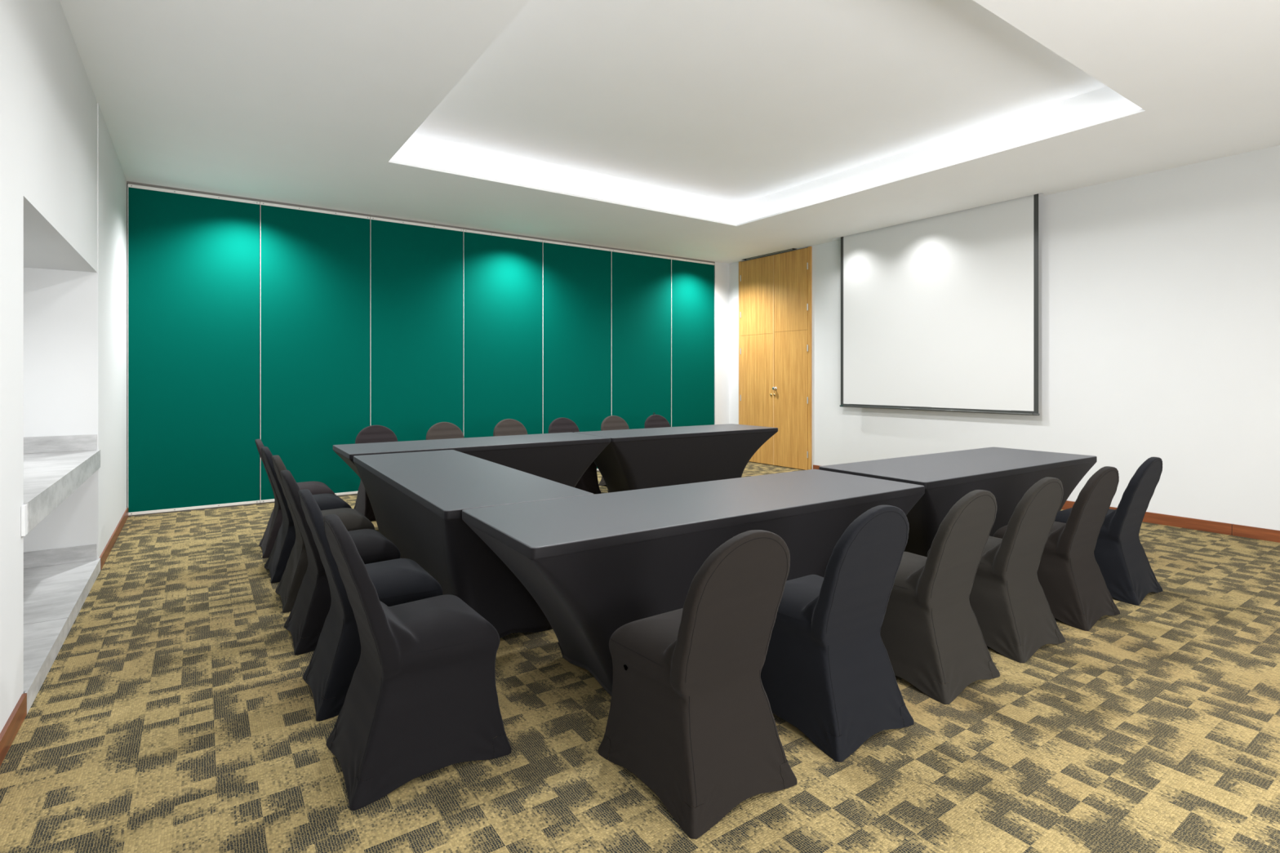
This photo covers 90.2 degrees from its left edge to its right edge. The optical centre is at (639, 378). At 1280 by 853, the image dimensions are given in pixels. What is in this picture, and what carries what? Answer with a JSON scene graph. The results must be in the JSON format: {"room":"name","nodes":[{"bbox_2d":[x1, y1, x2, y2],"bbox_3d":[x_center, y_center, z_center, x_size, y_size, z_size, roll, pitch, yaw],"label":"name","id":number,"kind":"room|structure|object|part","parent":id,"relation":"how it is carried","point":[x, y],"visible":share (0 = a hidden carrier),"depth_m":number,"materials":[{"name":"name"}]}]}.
{"room":"conference room","nodes":[
{"label":"conference room","id":0,"kind":"room"},
{"bbox_2d":[0,0,127,733],"bbox_3d":[-2.510,-0.285,1.973,0.725,3.290,10.500,0,0,-35],"label":"wall","id":1,"kind":"structure","parent":0,"point":[63,180],"depth_m":3.75,"materials":[{"name":"paint"}]},
{"bbox_2d":[21,434,100,536],"bbox_3d":[-3.397,0.514,3.353,0.632,0.239,2.370,0,0,-35],"label":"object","id":2,"kind":"structure","parent":1,"relation":"attached to","point":[55,467],"depth_m":3.64,"materials":[{"name":"stone"}]},
{"bbox_2d":[0,507,128,766],"bbox_3d":[-2.126,1.316,2.061,0.018,0.088,10.188,0,0,-35],"label":"baseboard","id":3,"kind":"structure","parent":1,"relation":"attached to","point":[11,727],"depth_m":2.47,"materials":[{"name":"brown wood"}]},
{"bbox_2d":[126,183,127,507],"bbox_3d":[-5.058,-0.273,6.296,0.001,3.266,0.090,0,0,-35],"label":"trim","id":4,"kind":"structure","parent":1,"relation":"attached to","point":[126,184],"depth_m":6.26,"materials":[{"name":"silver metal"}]},
{"bbox_2d":[0,462,1279,852],"bbox_3d":[0.868,1.410,4.217,8.895,0.100,10.750,0,0,-35],"label":"floor","id":5,"kind":"structure","parent":0,"point":[175,713],"depth_m":2.35,"materials":[{"name":"carpet"}]},
{"bbox_2d":[23,544,100,714],"bbox_3d":[-3.405,1.262,3.366,0.632,0.197,2.350,0,0,-35],"label":"shelf","id":6,"kind":"object","parent":5,"relation":"on","point":[58,582],"visible":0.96,"depth_m":3.68,"materials":[{"name":"grey tile"}]},
{"bbox_2d":[127,183,259,516],"bbox_3d":[-4.577,-0.272,6.593,1.116,3.264,0.068,0,0,-35],"label":"partition panel","id":7,"kind":"object","parent":5,"relation":"on","point":[193,258],"visible":1,"depth_m":6.54,"materials":[{"name":"green fabric"}]},
{"bbox_3d":[-4.575,-1.889,6.592,1.114,0.031,0.061,0,0,-35],"label":"rail","id":8,"kind":"part","parent":7,"relation":"part of","materials":[{"name":"silver metal"}]},
{"bbox_3d":[-4.575,1.334,6.592,1.114,0.028,0.061,0,0,-35],"label":"rail","id":9,"kind":"part","parent":7,"relation":"part of","materials":[{"name":"silver metal"}]},
{"bbox_2d":[254,439,334,558],"bbox_3d":[-2.760,0.919,5.138,0.578,0.882,0.465,0,0,-34],"label":"banquet chair","id":10,"kind":"object","parent":5,"relation":"on","point":[274,523],"visible":0.37,"depth_m":4.97,"materials":[{"name":"black fabric"}]},
{"bbox_3d":[-2.914,0.738,5.035,0.209,0.519,0.412,0,0,-34],"label":"backrest","id":11,"kind":"part","parent":10,"relation":"part of","materials":[{"name":"black fabric"}]},
{"bbox_3d":[-2.714,0.917,5.169,0.403,0.150,0.422,0,0,-34],"label":"seat","id":12,"kind":"part","parent":10,"relation":"part of","materials":[{"name":"black fabric"}]},
{"bbox_2d":[261,446,351,583],"bbox_3d":[-2.367,0.917,4.557,0.578,0.887,0.465,0,0,-36],"label":"banquet chair","id":13,"kind":"object","parent":5,"relation":"on","point":[284,542],"visible":0.46,"depth_m":4.36,"materials":[{"name":"black fabric"}]},
{"bbox_3d":[-2.517,0.735,4.449,0.209,0.522,0.412,0,0,-36],"label":"backrest","id":14,"kind":"part","parent":13,"relation":"part of","materials":[{"name":"black fabric"}]},
{"bbox_3d":[-2.322,0.914,4.589,0.403,0.150,0.422,0,0,-36],"label":"seat","id":15,"kind":"part","parent":13,"relation":"part of","materials":[{"name":"black fabric"}]},
{"bbox_2d":[259,201,369,503],"bbox_3d":[-3.657,-0.272,7.230,1.116,3.264,0.068,0,0,-35],"label":"partition panel","id":16,"kind":"object","parent":5,"relation":"on","point":[314,264],"visible":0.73,"depth_m":7.18,"materials":[{"name":"green fabric"}]},
{"bbox_3d":[-3.655,1.334,7.229,1.114,0.028,0.061,0,0,-35],"label":"rail","id":17,"kind":"part","parent":16,"relation":"part of","materials":[{"name":"silver metal"}]},
{"bbox_3d":[-3.655,-1.889,7.229,1.114,0.031,0.061,0,0,-35],"label":"rail","id":18,"kind":"part","parent":16,"relation":"part of","materials":[{"name":"silver metal"}]},
{"bbox_2d":[271,455,374,613],"bbox_3d":[-1.987,0.915,4.024,0.578,0.891,0.465,0,0,-35],"label":"banquet chair","id":19,"kind":"object","parent":5,"relation":"on","point":[289,585],"visible":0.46,"depth_m":3.90,"materials":[{"name":"black fabric"}]},
{"bbox_3d":[-2.139,0.731,3.919,0.209,0.524,0.412,0,0,-35],"label":"backrest","id":20,"kind":"part","parent":19,"relation":"part of","materials":[{"name":"black fabric"}]},
{"bbox_3d":[-1.941,0.912,4.056,0.403,0.151,0.422,0,0,-35],"label":"seat","id":21,"kind":"part","parent":19,"relation":"part of","materials":[{"name":"black fabric"}]},
{"bbox_2d":[280,470,400,655],"bbox_3d":[-1.614,0.919,3.458,0.578,0.882,0.465,0,0,-35],"label":"banquet chair","id":22,"kind":"object","parent":5,"relation":"on","point":[305,621],"visible":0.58,"depth_m":3.26,"materials":[{"name":"black fabric"}]},
{"bbox_3d":[-1.764,0.738,3.352,0.209,0.519,0.412,0,0,-35],"label":"backrest","id":23,"kind":"part","parent":22,"relation":"part of","materials":[{"name":"black fabric"}]},
{"bbox_3d":[-1.568,0.917,3.490,0.403,0.150,0.422,0,0,-35],"label":"seat","id":24,"kind":"part","parent":22,"relation":"part of","materials":[{"name":"black fabric"}]},
{"bbox_2d":[297,488,443,721],"bbox_3d":[-1.196,0.917,2.854,0.578,0.887,0.465,0,0,-34],"label":"banquet chair","id":25,"kind":"object","parent":5,"relation":"on","point":[335,659],"visible":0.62,"depth_m":2.69,"materials":[{"name":"black fabric"}]},
{"bbox_3d":[-1.349,0.735,2.751,0.209,0.522,0.412,0,0,-34],"label":"backrest","id":26,"kind":"part","parent":25,"relation":"part of","materials":[{"name":"black fabric"}]},
{"bbox_3d":[-1.150,0.914,2.885,0.403,0.150,0.422,0,0,-34],"label":"seat","id":27,"kind":"part","parent":25,"relation":"part of","materials":[{"name":"black fabric"}]},
{"bbox_2d":[353,425,397,520],"bbox_3d":[-2.584,0.924,6.384,0.465,0.874,0.578,0,0,-35],"label":"banquet chair","id":28,"kind":"object","parent":5,"relation":"on","point":[372,433],"visible":0.26,"depth_m":6.48,"materials":[{"name":"black fabric"}]},
{"bbox_3d":[-2.689,0.744,6.536,0.412,0.514,0.209,0,0,-35],"label":"backrest","id":29,"kind":"part","parent":28,"relation":"part of","materials":[{"name":"black fabric"}]},
{"bbox_2d":[369,216,463,441],"bbox_3d":[-2.736,-0.272,7.867,1.118,3.264,0.068,0,0,-35],"label":"partition panel","id":30,"kind":"object","parent":5,"relation":"on","point":[416,268],"visible":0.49,"depth_m":7.82,"materials":[{"name":"green fabric"}]},
{"bbox_3d":[-2.734,-1.889,7.866,1.116,0.031,0.061,0,0,-35],"label":"rail","id":31,"kind":"part","parent":30,"relation":"part of","materials":[{"name":"silver metal"}]},
{"bbox_2d":[323,514,511,810],"bbox_3d":[-0.830,0.915,2.334,0.578,0.891,0.465,0,0,-35],"label":"banquet chair","id":32,"kind":"object","parent":5,"relation":"on","point":[421,698],"visible":1,"depth_m":2.19,"materials":[{"name":"black fabric"}]},
{"bbox_3d":[-0.981,0.731,2.228,0.209,0.524,0.412,0,0,-35],"label":"backrest","id":33,"kind":"part","parent":32,"relation":"part of","materials":[{"name":"black fabric"}]},
{"bbox_3d":[-0.785,0.912,2.366,0.403,0.151,0.422,0,0,-35],"label":"seat","id":34,"kind":"part","parent":32,"relation":"part of","materials":[{"name":"black fabric"}]},
{"bbox_2d":[426,422,464,439],"bbox_3d":[-2.003,0.921,6.786,0.465,0.878,0.578,0,0,-35],"label":"banquet chair","id":35,"kind":"object","parent":5,"relation":"on","point":[442,430],"visible":0.11,"depth_m":6.96,"materials":[{"name":"black fabric"}]},
{"bbox_2d":[333,432,610,487],"bbox_3d":[-1.544,0.984,6.136,2.450,0.752,0.850,0,0,-34],"label":"covered table","id":36,"kind":"object","parent":5,"relation":"on","point":[563,458],"visible":0.38,"depth_m":6.07,"materials":[{"name":"fabric"}]},
{"bbox_2d":[353,449,594,638],"bbox_3d":[-1.260,0.989,4.241,0.800,0.742,2.520,0,0,-33],"label":"covered table","id":37,"kind":"object","parent":5,"relation":"on","point":[418,500],"visible":0.64,"depth_m":3.45,"materials":[{"name":"fabric"}]},
{"bbox_2d":[462,229,542,437],"bbox_3d":[-1.815,-0.272,8.503,1.114,3.264,0.068,0,0,-35],"label":"partition panel","id":38,"kind":"object","parent":5,"relation":"on","point":[502,274],"visible":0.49,"depth_m":8.44,"materials":[{"name":"green fabric"}]},
{"bbox_3d":[-1.813,-1.889,8.502,1.112,0.031,0.061,0,0,-35],"label":"rail","id":39,"kind":"part","parent":38,"relation":"part of","materials":[{"name":"silver metal"}]},
{"bbox_2d":[493,418,527,436],"bbox_3d":[-1.377,0.918,7.218,0.465,0.885,0.578,0,0,-35],"label":"banquet chair","id":40,"kind":"object","parent":5,"relation":"on","point":[507,427],"visible":0.15,"depth_m":7.39,"materials":[{"name":"black fabric"}]},
{"bbox_2d":[548,417,601,493],"bbox_3d":[-0.805,0.923,7.614,0.465,0.876,0.578,0,0,-35],"label":"banquet chair","id":41,"kind":"object","parent":5,"relation":"on","point":[588,482],"visible":0.21,"depth_m":7.51,"materials":[{"name":"black fabric"}]},
{"bbox_3d":[-0.910,0.743,7.766,0.412,0.515,0.209,0,0,-35],"label":"backrest","id":42,"kind":"part","parent":41,"relation":"part of","materials":[{"name":"black fabric"}]},
{"bbox_2d":[542,240,611,471],"bbox_3d":[-0.897,-0.272,9.138,1.113,3.264,0.068,0,0,-35],"label":"partition panel","id":43,"kind":"object","parent":5,"relation":"on","point":[576,279],"visible":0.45,"depth_m":9.10,"materials":[{"name":"green fabric"}]},
{"bbox_3d":[-0.895,-1.889,9.137,1.111,0.031,0.061,0,0,-35],"label":"rail","id":44,"kind":"part","parent":43,"relation":"part of","materials":[{"name":"silver metal"}]},
{"bbox_2d":[598,415,629,485],"bbox_3d":[-0.196,0.923,8.035,0.465,0.876,0.578,0,0,-35],"label":"banquet chair","id":45,"kind":"object","parent":5,"relation":"on","point":[611,422],"visible":0.18,"depth_m":8.20,"materials":[{"name":"black fabric"}]},
{"bbox_3d":[-0.301,0.743,8.187,0.412,0.515,0.209,0,0,-35],"label":"backrest","id":46,"kind":"part","parent":45,"relation":"part of","materials":[{"name":"black fabric"}]},
{"bbox_2d":[611,248,671,429],"bbox_3d":[0.020,-0.272,9.772,1.111,3.264,0.068,0,0,-35],"label":"partition panel","id":47,"kind":"object","parent":5,"relation":"on","point":[641,283],"visible":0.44,"depth_m":9.74,"materials":[{"name":"green fabric"}]},
{"bbox_3d":[0.022,-1.889,9.771,1.109,0.031,0.061,0,0,-35],"label":"rail","id":48,"kind":"part","parent":47,"relation":"part of","materials":[{"name":"silver metal"}]},
{"bbox_2d":[644,412,670,428],"bbox_3d":[0.361,0.913,8.420,0.465,0.895,0.578,0,0,-35],"label":"banquet chair","id":49,"kind":"object","parent":5,"relation":"on","point":[655,420],"visible":0.15,"depth_m":8.59,"materials":[{"name":"black fabric"}]},
{"bbox_2d":[574,423,777,493],"bbox_3d":[0.475,0.985,7.507,2.385,0.750,0.850,0,0,-34],"label":"covered table","id":50,"kind":"object","parent":5,"relation":"on","point":[636,459],"visible":0.77,"depth_m":7.09,"materials":[{"name":"fabric"}]},
{"bbox_2d":[671,257,714,426],"bbox_3d":[0.850,-0.272,10.345,0.900,3.264,0.068,0,0,-35],"label":"partition panel","id":51,"kind":"object","parent":5,"relation":"on","point":[692,282],"visible":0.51,"depth_m":10.31,"materials":[{"name":"green fabric"}]},
{"bbox_3d":[0.852,-1.889,10.345,0.898,0.031,0.061,0,0,-35],"label":"rail","id":52,"kind":"part","parent":51,"relation":"part of","materials":[{"name":"silver metal"}]},
{"bbox_2d":[462,469,924,696],"bbox_3d":[0.398,0.988,3.314,2.425,0.745,0.815,0,0,-34],"label":"covered table","id":53,"kind":"object","parent":5,"relation":"on","point":[594,566],"visible":0.67,"depth_m":2.80,"materials":[{"name":"fabric"}]},
{"bbox_2d":[598,529,797,839],"bbox_3d":[0.198,0.919,2.215,0.465,0.882,0.578,0,0,-35],"label":"banquet chair","id":54,"kind":"object","parent":5,"relation":"on","point":[691,716],"visible":1,"depth_m":2.06,"materials":[{"name":"brown fabric"}]},
{"bbox_3d":[0.166,0.917,2.261,0.422,0.150,0.403,0,0,-35],"label":"seat","id":55,"kind":"part","parent":54,"relation":"part of","materials":[{"name":"brown fabric"}]},
{"bbox_3d":[0.305,0.738,2.064,0.412,0.519,0.209,0,0,-35],"label":"backrest","id":56,"kind":"part","parent":54,"relation":"part of","materials":[{"name":"brown fabric"}]},
{"bbox_2d":[760,505,914,762],"bbox_3d":[0.751,0.917,2.592,0.465,0.887,0.578,0,0,-34],"label":"banquet chair","id":57,"kind":"object","parent":5,"relation":"on","point":[827,671],"visible":0.82,"depth_m":2.42,"materials":[{"name":"black fabric"}]},
{"bbox_3d":[0.720,0.914,2.639,0.422,0.150,0.403,0,0,-34],"label":"seat","id":58,"kind":"part","parent":57,"relation":"part of","materials":[{"name":"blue fabric"}]},
{"bbox_3d":[0.855,0.735,2.440,0.412,0.522,0.209,0,0,-34],"label":"backrest","id":59,"kind":"part","parent":57,"relation":"part of","materials":[{"name":"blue fabric"}]},
{"bbox_2d":[880,489,999,704],"bbox_3d":[1.316,0.924,2.990,0.465,0.874,0.578,0,0,-35],"label":"banquet chair","id":60,"kind":"object","parent":5,"relation":"on","point":[931,633],"visible":0.75,"depth_m":2.81,"materials":[{"name":"black fabric"}]},
{"bbox_3d":[1.284,0.921,3.036,0.422,0.148,0.403,0,0,-35],"label":"seat","id":61,"kind":"part","parent":60,"relation":"part of","materials":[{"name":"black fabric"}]},
{"bbox_3d":[1.422,0.744,2.839,0.412,0.514,0.209,0,0,-35],"label":"backrest","id":62,"kind":"part","parent":60,"relation":"part of","materials":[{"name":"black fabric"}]},
{"bbox_2d":[818,447,1097,557],"bbox_3d":[2.377,0.982,4.646,2.255,0.757,0.800,0,0,-33],"label":"covered table","id":63,"kind":"object","parent":5,"relation":"on","point":[1007,473],"visible":0.46,"depth_m":4.27,"materials":[{"name":"fabric"}]},
{"bbox_2d":[927,477,1065,663],"bbox_3d":[1.869,0.926,3.375,0.465,0.869,0.578,0,0,-34],"label":"banquet chair","id":64,"kind":"object","parent":5,"relation":"on","point":[1008,601],"visible":0.65,"depth_m":3.18,"materials":[{"name":"black fabric"}]},
{"bbox_3d":[1.837,0.923,3.421,0.422,0.147,0.403,0,0,-34],"label":"seat","id":65,"kind":"part","parent":64,"relation":"part of","materials":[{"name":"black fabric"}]},
{"bbox_3d":[1.973,0.747,3.223,0.412,0.511,0.209,0,0,-34],"label":"backrest","id":66,"kind":"part","parent":64,"relation":"part of","materials":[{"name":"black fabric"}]},
{"bbox_2d":[993,466,1119,631],"bbox_3d":[2.444,0.926,3.763,0.465,0.869,0.578,0,0,-35],"label":"banquet chair","id":67,"kind":"object","parent":5,"relation":"on","point":[1071,579],"visible":0.66,"depth_m":3.57,"materials":[{"name":"black fabric"}]},
{"bbox_3d":[2.412,0.923,3.809,0.422,0.147,0.403,0,0,-35],"label":"seat","id":68,"kind":"part","parent":67,"relation":"part of","materials":[{"name":"brown fabric"}]},
{"bbox_3d":[2.549,0.747,3.611,0.412,0.511,0.209,0,0,-35],"label":"backrest","id":69,"kind":"part","parent":67,"relation":"part of","materials":[{"name":"brown fabric"}]},
{"bbox_2d":[1054,457,1163,605],"bbox_3d":[3.010,0.924,4.150,0.465,0.874,0.578,0,0,-36],"label":"banquet chair","id":70,"kind":"object","parent":5,"relation":"on","point":[1127,573],"visible":0.67,"depth_m":3.95,"materials":[{"name":"black fabric"}]},
{"bbox_3d":[2.978,0.921,4.195,0.422,0.148,0.403,0,0,-36],"label":"seat","id":71,"kind":"part","parent":70,"relation":"part of","materials":[{"name":"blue fabric"}]},
{"bbox_3d":[3.118,0.744,4.000,0.412,0.514,0.209,0,0,-36],"label":"backrest","id":72,"kind":"part","parent":70,"relation":"part of","materials":[{"name":"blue fabric"}]},
{"bbox_2d":[59,0,1279,263],"bbox_3d":[1.109,-2.115,4.353,8.345,0.370,10.700,0,0,-35],"label":"ceiling","id":73,"kind":"structure","parent":0,"point":[727,131],"depth_m":4.85,"materials":[{"name":"paint"}]},
{"bbox_2d":[127,181,715,262],"bbox_3d":[-1.924,-1.919,8.468,7.624,0.022,0.111,0,0,-35],"label":"trim","id":74,"kind":"structure","parent":73,"relation":"attached to","point":[128,182],"depth_m":7.61,"materials":[{"name":"silver metal"}]},
{"bbox_2d":[742,248,795,260],"bbox_3d":[2.002,-1.983,9.955,0.087,0.114,1.100,0,0,-35],"label":"ceiling vent","id":75,"kind":"object","parent":73,"relation":"in","point":[792,249],"visible":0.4,"depth_m":9.93,"materials":[{"name":"grey"}]},
{"bbox_2d":[714,262,738,424],"bbox_3d":[-1.776,-0.285,8.525,7.945,3.290,0.555,0,0,-35],"label":"wall","id":76,"kind":"structure","parent":0,"point":[721,269],"depth_m":10.64,"materials":[{"name":"paint"}]},
{"bbox_2d":[728,145,1279,535],"bbox_3d":[4.402,-0.285,6.751,0.200,3.290,10.500,0,0,-35],"label":"wall","id":77,"kind":"structure","parent":0,"point":[1159,291],"depth_m":6.00,"materials":[{"name":"paint"}]},
{"bbox_2d":[738,246,812,470],"bbox_3d":[2.043,-0.280,9.905,0.092,3.280,1.506,0,0,-35],"label":"door","id":78,"kind":"structure","parent":77,"relation":"in","point":[775,291],"depth_m":9.80,"materials":[{"name":"brown wood"}]},
{"bbox_3d":[1.871,-1.302,10.194,0.022,1.212,0.727,0,0,-35],"label":"panel","id":79,"kind":"part","parent":78,"relation":"part of","materials":[{"name":"brown wood"}]},
{"bbox_3d":[2.270,-1.310,9.617,0.021,1.196,0.667,0,0,-35],"label":"panel","id":80,"kind":"part","parent":78,"relation":"part of","materials":[{"name":"brown wood"}]},
{"bbox_2d":[840,193,1039,415],"bbox_3d":[3.470,-0.832,7.730,0.056,2.453,2.522,0,0,-35],"label":"projection screen","id":81,"kind":"object","parent":77,"relation":"attached to","point":[939,313],"visible":0.93,"depth_m":7.54,"materials":[{"name":"white fabric"}]},
{"bbox_2d":[813,464,1279,542],"bbox_3d":[4.907,1.311,5.830,0.016,0.098,8.390,0,0,-35],"label":"baseboard","id":82,"kind":"structure","parent":77,"relation":"attached to","point":[1246,531],"depth_m":5.64,"materials":[{"name":"brown wood"}]}
]}

